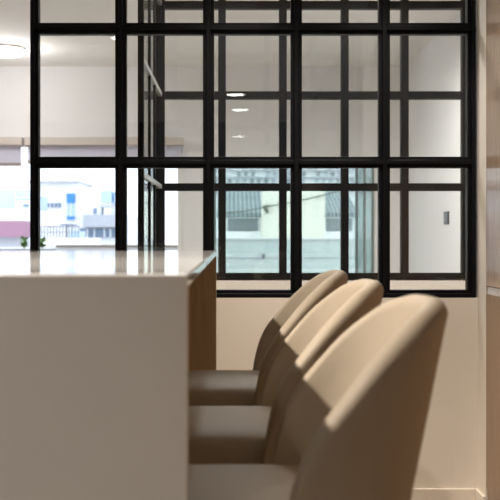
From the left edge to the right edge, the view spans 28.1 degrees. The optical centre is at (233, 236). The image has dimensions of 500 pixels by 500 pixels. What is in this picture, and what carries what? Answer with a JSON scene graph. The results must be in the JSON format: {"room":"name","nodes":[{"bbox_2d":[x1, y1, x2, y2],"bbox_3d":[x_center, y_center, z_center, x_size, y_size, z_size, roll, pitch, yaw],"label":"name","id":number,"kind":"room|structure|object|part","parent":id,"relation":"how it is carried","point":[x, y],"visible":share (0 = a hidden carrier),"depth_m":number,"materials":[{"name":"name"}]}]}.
{"room":"kitchen","nodes":[
{"label":"kitchen","id":0,"kind":"room"},
{"bbox_2d":[0,67,399,272],"bbox_3d":[-0.650,-0.280,9.060,7.700,2.500,0.120,0,0,0],"label":"wall","id":1,"kind":"structure","parent":0,"point":[74,101],"depth_m":9.00,"materials":[{"name":"white paint"}]},
{"bbox_2d":[0,137,23,165],"bbox_3d":[-2.678,-0.759,8.950,1.577,0.255,0.090,0,0,0],"label":"roller blind","id":2,"kind":"object","parent":1,"relation":"attached to","point":[10,147],"visible":1,"depth_m":8.96,"materials":[{"name":"grey fabric"}]},
{"bbox_2d":[21,145,182,250],"bbox_3d":[-2.229,0.055,9.065,3.541,1.830,0.060,0,0,0],"label":"window","id":3,"kind":"structure","parent":1,"relation":"in","point":[180,170],"depth_m":9.04,"materials":[{"name":"white"}]},
{"bbox_2d":[24,137,114,163],"bbox_3d":[-1.447,-0.769,8.950,0.844,0.235,0.090,0,0,0],"label":"roller blind","id":4,"kind":"object","parent":3,"relation":"attached to","point":[49,146],"visible":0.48,"depth_m":8.96,"materials":[{"name":"grey fabric"}]},
{"bbox_2d":[127,137,183,156],"bbox_3d":[-0.729,-0.769,8.950,0.560,0.235,0.090,0,0,0],"label":"roller blind","id":5,"kind":"object","parent":3,"relation":"attached to","point":[173,145],"visible":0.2,"depth_m":8.96,"materials":[{"name":"grey fabric"}]},
{"bbox_2d":[214,168,373,272],"bbox_3d":[0.533,-0.080,9.060,1.462,1.200,0.080,0,0,0],"label":"window","id":6,"kind":"structure","parent":1,"relation":"in","point":[356,169],"depth_m":9.03,"materials":[{"name":"clear glass"}]},
{"bbox_2d":[0,0,459,66],"bbox_3d":[-0.700,-1.590,1.460,7.800,0.120,15.320,0,0,0],"label":"ceiling","id":7,"kind":"structure","parent":0,"point":[55,51],"depth_m":7.81,"materials":[{"name":"white paint"}]},
{"bbox_2d":[0,44,24,56],"bbox_3d":[-1.863,-1.502,8.100,0.340,0.055,0.340,0,0,0],"label":"ceiling lamp","id":8,"kind":"object","parent":7,"relation":"attached to","point":[6,50],"visible":1,"depth_m":8.02,"materials":[{"name":"white"}]},
{"bbox_3d":[-1.863,-1.520,8.100,0.340,0.020,0.340,0,0,0],"label":"plate","id":9,"kind":"part","parent":8,"relation":"part of","materials":[{"name":"white"}]},
{"bbox_2d":[216,279,464,289],"bbox_3d":[0.414,0.596,5.290,1.658,0.749,0.080,0,0,0],"label":"wall","id":10,"kind":"structure","parent":0,"point":[224,284],"depth_m":5.25,"materials":[{"name":"beige paint"}]},
{"bbox_2d":[165,0,464,279],"bbox_3d":[0.415,-0.649,5.272,1.646,1.762,0.045,0,0,0],"label":"window","id":11,"kind":"structure","parent":10,"relation":"in","point":[344,95],"depth_m":5.25,"materials":[{"name":"black metal"}]},
{"bbox_2d":[216,297,477,487],"bbox_3d":[0.072,0.596,3.670,1.622,0.748,0.100,0,0,0],"label":"wall","id":12,"kind":"structure","parent":0,"point":[448,458],"depth_m":3.62,"materials":[{"name":"beige paint"}]},
{"bbox_2d":[30,0,475,297],"bbox_3d":[0.069,-0.654,3.650,1.614,1.752,0.060,0,0,0],"label":"window","id":13,"kind":"structure","parent":12,"relation":"in","point":[120,29],"depth_m":3.63,"materials":[{"name":"black metal"}]},
{"bbox_3d":[0.069,-0.654,3.650,1.558,1.696,0.006,0,0,0],"label":"glass pane","id":14,"kind":"part","parent":13,"relation":"part of","materials":[{"name":"clear glass"}]},
{"bbox_2d":[411,488,474,499],"bbox_3d":[0.406,0.941,3.614,0.931,0.059,0.012,0,0,0],"label":"baseboard","id":15,"kind":"structure","parent":12,"relation":"attached to","point":[418,493],"depth_m":3.61,"materials":[{"name":"beige paint"}]},
{"bbox_2d":[409,12,459,272],"bbox_3d":[1.594,-0.280,7.165,0.120,2.500,3.670,0,0,0],"label":"wall","id":16,"kind":"structure","parent":0,"point":[434,125],"depth_m":7.61,"materials":[{"name":"white paint"}]},
{"bbox_2d":[444,211,448,224],"bbox_3d":[1.527,-0.133,7.200,0.014,0.092,0.150,0,0,0],"label":"light switch","id":17,"kind":"object","parent":16,"relation":"attached to","point":[446,214],"visible":1,"depth_m":7.15,"materials":[{"name":"grey plastic"}]},
{"bbox_2d":[476,0,487,499],"bbox_3d":[1.183,-0.280,3.612,0.600,2.500,0.215,0,0,0],"label":"wall","id":18,"kind":"structure","parent":0,"point":[481,288],"depth_m":3.58,"materials":[{"name":"beige paint"}]},
{"bbox_2d":[475,488,485,499],"bbox_3d":[0.877,0.941,3.562,0.012,0.059,0.115,0,0,0],"label":"baseboard","id":19,"kind":"structure","parent":18,"relation":"attached to","point":[479,495],"depth_m":3.56,"materials":[{"name":"beige paint"}]},
{"bbox_3d":[-0.700,1.030,1.460,7.800,0.120,15.320,0,0,0],"label":"floor","id":20,"kind":"structure","parent":0,"visible":0},
{"bbox_2d":[0,251,216,499],"bbox_3d":[-0.552,0.507,2.123,0.996,0.926,1.955,0,0,0],"label":"kitchen island","id":21,"kind":"object","parent":20,"relation":"on","point":[98,349],"visible":0.97,"depth_m":1.15,"materials":[{"name":"white ceramic"}]},
{"bbox_2d":[0,251,216,284],"bbox_3d":[-0.552,0.051,2.131,0.996,0.016,1.939,0,0,0],"label":"island countertop","id":22,"kind":"structure","parent":21,"relation":"on","point":[191,263],"depth_m":1.67,"materials":[{"name":"white stone"}]},
{"bbox_3d":[-0.552,0.515,3.085,0.996,0.910,0.030,0,0,0],"label":"panel","id":23,"kind":"part","parent":21,"relation":"part of","materials":[{"name":"brown wood"}]},
{"bbox_2d":[188,270,347,405],"bbox_3d":[0.030,0.526,2.410,0.486,0.891,0.404,0,0,0],"label":"bar stool","id":24,"kind":"object","parent":20,"relation":"on","point":[205,387],"visible":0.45,"depth_m":2.27,"materials":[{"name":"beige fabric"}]},
{"bbox_3d":[-0.008,0.401,2.410,0.410,0.138,0.352,0,0,0],"label":"seat","id":25,"kind":"part","parent":24,"relation":"part of","materials":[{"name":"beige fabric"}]},
{"bbox_3d":[0.154,0.280,2.410,0.237,0.399,0.404,0,0,0],"label":"backrest","id":26,"kind":"part","parent":24,"relation":"part of","materials":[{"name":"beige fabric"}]},
{"bbox_2d":[188,279,383,464],"bbox_3d":[0.034,0.526,1.870,0.486,0.891,0.404,0,0,0],"label":"bar stool","id":27,"kind":"object","parent":20,"relation":"on","point":[216,434],"visible":0.41,"depth_m":1.74,"materials":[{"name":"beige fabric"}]},
{"bbox_3d":[-0.004,0.401,1.870,0.410,0.138,0.352,0,0,0],"label":"seat","id":28,"kind":"part","parent":27,"relation":"part of","materials":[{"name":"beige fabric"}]},
{"bbox_3d":[0.158,0.280,1.870,0.237,0.399,0.404,0,0,0],"label":"backrest","id":29,"kind":"part","parent":27,"relation":"part of","materials":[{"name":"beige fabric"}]},
{"bbox_2d":[188,294,447,499],"bbox_3d":[0.040,0.526,1.352,0.486,0.891,0.404,0,0,0],"label":"bar stool","id":30,"kind":"object","parent":20,"relation":"on","point":[353,426],"visible":0.95,"depth_m":1.22,"materials":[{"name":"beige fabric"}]},
{"bbox_3d":[0.002,0.401,1.352,0.410,0.138,0.352,0,0,0],"label":"seat","id":31,"kind":"part","parent":30,"relation":"part of","materials":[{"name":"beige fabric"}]},
{"bbox_3d":[0.164,0.280,1.352,0.237,0.399,0.404,0,0,0],"label":"backrest","id":32,"kind":"part","parent":30,"relation":"part of","materials":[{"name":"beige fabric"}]},
{"bbox_2d":[486,0,499,499],"bbox_3d":[1.173,-0.278,3.203,0.580,2.495,0.603,0,0,0],"label":"tall cabinet","id":33,"kind":"object","parent":20,"relation":"on","point":[492,6],"visible":1,"depth_m":3.42,"materials":[{"name":"beige wood"}]},
{"bbox_3d":[0.893,-0.673,3.203,0.020,1.693,0.601,0,0,0],"label":"door","id":34,"kind":"part","parent":33,"relation":"part of","materials":[{"name":"brown wood"}]},
{"bbox_3d":[0.893,0.541,3.203,0.020,0.678,0.601,0,0,0],"label":"door","id":35,"kind":"part","parent":33,"relation":"part of","materials":[{"name":"brown wood"}]},
{"bbox_3d":[-0.395,0.595,4.715,0.040,0.749,1.070,0,0,0],"label":"wall","id":36,"kind":"structure","parent":0,"visible":0},
{"bbox_2d":[138,0,164,250],"bbox_3d":[-0.388,-0.649,4.705,0.051,1.762,1.089,0,0,0],"label":"window","id":37,"kind":"structure","parent":36,"relation":"in","point":[151,49],"depth_m":4.58,"materials":[{"name":"black metal"}]},
{"bbox_3d":[-0.389,-0.649,4.180,0.024,1.762,0.040,0,0,0],"label":"frame","id":38,"kind":"part","parent":37,"relation":"part of","materials":[{"name":"black metal"}]},
{"bbox_3d":[-0.389,-0.659,4.713,0.006,1.742,1.027,0,0,0],"label":"glass pane","id":39,"kind":"part","parent":37,"relation":"part of","materials":[{"name":"clear glass"}]},
{"bbox_3d":[-0.388,-0.649,5.239,0.051,1.762,0.021,0,0,0],"label":"corner post","id":40,"kind":"part","parent":37,"relation":"part of","materials":[{"name":"black metal"}]},
{"label":"outside","id":41,"kind":"structure","parent":0,"visible":0},
{"bbox_3d":[0.000,13.070,84.600,160.000,0.200,150.800,0,0,0],"label":"ground","id":42,"kind":"structure","parent":41,"visible":0},
{"bbox_2d":[0,190,47,246],"bbox_3d":[-7.485,5.758,31.450,2.670,14.425,3.100,0,0,0],"label":"balcony building","id":43,"kind":"structure","parent":42,"relation":"on","point":[14,204],"depth_m":30.20,"materials":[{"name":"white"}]},
{"bbox_3d":[-6.525,-0.983,31.175,0.510,0.315,0.150,0,0,0],"label":"window panel","id":44,"kind":"part","parent":43,"relation":"part of","materials":[{"name":"white"}]},
{"bbox_3d":[-6.210,-1.065,32.050,0.120,0.420,1.900,0,0,0],"label":"blue panel","id":45,"kind":"part","parent":43,"relation":"part of","materials":[{"name":"blue"}]},
{"bbox_2d":[28,181,93,237],"bbox_3d":[-7.539,5.282,44.000,2.142,15.377,4.400,0,0,0],"label":"building","id":46,"kind":"structure","parent":42,"relation":"on","point":[67,200],"depth_m":42.00,"materials":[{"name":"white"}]},
{"bbox_3d":[-6.835,-0.777,41.920,0.315,0.126,0.160,0,0,0],"label":"blue panel","id":47,"kind":"part","parent":46,"relation":"part of","materials":[{"name":"blue"}]},
{"bbox_3d":[-6.835,-1.607,41.920,0.315,0.399,0.160,0,0,0],"label":"blue panel","id":48,"kind":"part","parent":46,"relation":"part of","materials":[{"name":"blue"}]},
{"bbox_2d":[41,224,100,246],"bbox_3d":[-4.654,6.316,28.000,1.300,13.308,4.000,0,0,0],"label":"terrace","id":49,"kind":"object","parent":42,"relation":"on","point":[76,237],"visible":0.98,"depth_m":26.10,"materials":[{"name":"silver metal"}]},
{"bbox_3d":[-4.537,-0.261,26.120,1.014,0.023,0.040,0,0,0],"label":"rail","id":50,"kind":"part","parent":49,"relation":"part of","materials":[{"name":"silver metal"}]},
{"bbox_3d":[-4.537,-0.109,26.120,1.014,0.016,0.040,0,0,0],"label":"rail","id":51,"kind":"part","parent":49,"relation":"part of","materials":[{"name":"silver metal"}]},
{"bbox_2d":[79,191,137,244],"bbox_3d":[-4.725,5.585,39.250,1.674,14.770,7.500,0,0,0],"label":"building","id":52,"kind":"structure","parent":42,"relation":"on","point":[101,221],"depth_m":36.00,"materials":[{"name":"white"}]},
{"bbox_3d":[-5.004,-0.936,37.850,0.072,0.324,0.700,0,0,0],"label":"portal frame","id":53,"kind":"part","parent":52,"relation":"part of","materials":[{"name":"white"}]},
{"bbox_3d":[-4.788,-1.152,37.850,0.504,0.108,0.700,0,0,0],"label":"portal frame","id":54,"kind":"part","parent":52,"relation":"part of","materials":[{"name":"white"}]},
{"bbox_3d":[-4.572,-0.936,37.850,0.072,0.324,0.700,0,0,0],"label":"portal frame","id":55,"kind":"part","parent":52,"relation":"part of","materials":[{"name":"white"}]},
{"bbox_2d":[217,191,260,237],"bbox_3d":[0.150,5.803,26.825,1.116,14.334,6.350,0,0,0],"label":"building","id":56,"kind":"structure","parent":42,"relation":"on","point":[247,224],"depth_m":23.96,"materials":[{"name":"grey"}]},
{"bbox_2d":[261,191,324,237],"bbox_3d":[1.320,5.929,22.750,1.364,14.081,1.500,0,0,0],"label":"block","id":57,"kind":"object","parent":42,"relation":"on","point":[313,210],"visible":0.02,"depth_m":22.00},
{"bbox_2d":[226,182,370,212],"bbox_3d":[1.415,-0.854,21.940,3.228,0.707,0.118,0,0,0],"label":"overhead cable","id":58,"kind":"object","parent":57,"relation":"attached to","point":[265,207],"visible":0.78,"depth_m":21.92,"materials":[{"name":"grey rubber"}]},
{"bbox_2d":[216,168,370,237],"bbox_3d":[3.060,2.990,64.875,11.400,19.960,10.250,0,0,0],"label":"apartment building","id":59,"kind":"structure","parent":42,"relation":"on","point":[233,175],"depth_m":60.01,"materials":[{"name":"grey"}]},
{"bbox_2d":[325,191,358,237],"bbox_3d":[2.869,5.768,29.825,0.932,14.404,6.350,0,0,0],"label":"window","id":60,"kind":"structure","parent":42,"relation":"on","point":[332,201],"depth_m":26.96,"materials":[{"name":"grey"}]},
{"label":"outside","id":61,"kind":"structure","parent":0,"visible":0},
{"bbox_3d":[-1.000,1.055,10.660,14.000,0.130,3.080,0,0,0],"label":"floor","id":62,"kind":"structure","parent":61,"visible":0},
{"bbox_2d":[0,249,57,250],"bbox_3d":[-2.300,0.566,10.900,0.719,0.848,0.300,0,0,0],"label":"planter","id":63,"kind":"object","parent":62,"relation":"on","point":[0,249],"visible":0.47,"depth_m":10.88,"materials":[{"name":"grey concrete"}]},
{"bbox_2d":[20,235,27,249],"bbox_3d":[-2.291,0.065,10.899,0.110,0.154,0.082,0,0,0],"label":"leafy plant","id":64,"kind":"object","parent":63,"relation":"on","point":[23,244],"visible":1,"depth_m":10.89,"materials":[{"name":"green plant"}]},
{"bbox_2d":[40,237,45,249],"bbox_3d":[-2.085,0.068,10.901,0.104,0.147,0.080,0,0,-17],"label":"leafy plant","id":65,"kind":"object","parent":63,"relation":"on","point":[43,239],"visible":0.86,"depth_m":10.89,"materials":[{"name":"green plant"}]},
{"bbox_2d":[0,245,177,250],"bbox_3d":[-3.662,0.544,11.675,6.675,0.891,0.210,0,0,0],"label":"parapet","id":66,"kind":"object","parent":62,"relation":"on","point":[58,247],"visible":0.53,"depth_m":11.60,"materials":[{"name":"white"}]},
{"bbox_3d":[-3.662,0.556,11.675,6.675,0.868,0.150,0,0,0],"label":"wall panel","id":67,"kind":"part","parent":66,"relation":"part of","materials":[{"name":"white"}]},
{"bbox_2d":[216,238,370,272],"bbox_3d":[2.338,0.504,11.660,5.325,0.973,0.220,0,0,0],"label":"parapet","id":68,"kind":"object","parent":62,"relation":"on","point":[243,255],"visible":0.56,"depth_m":11.60,"materials":[{"name":"paint"}]}
]}

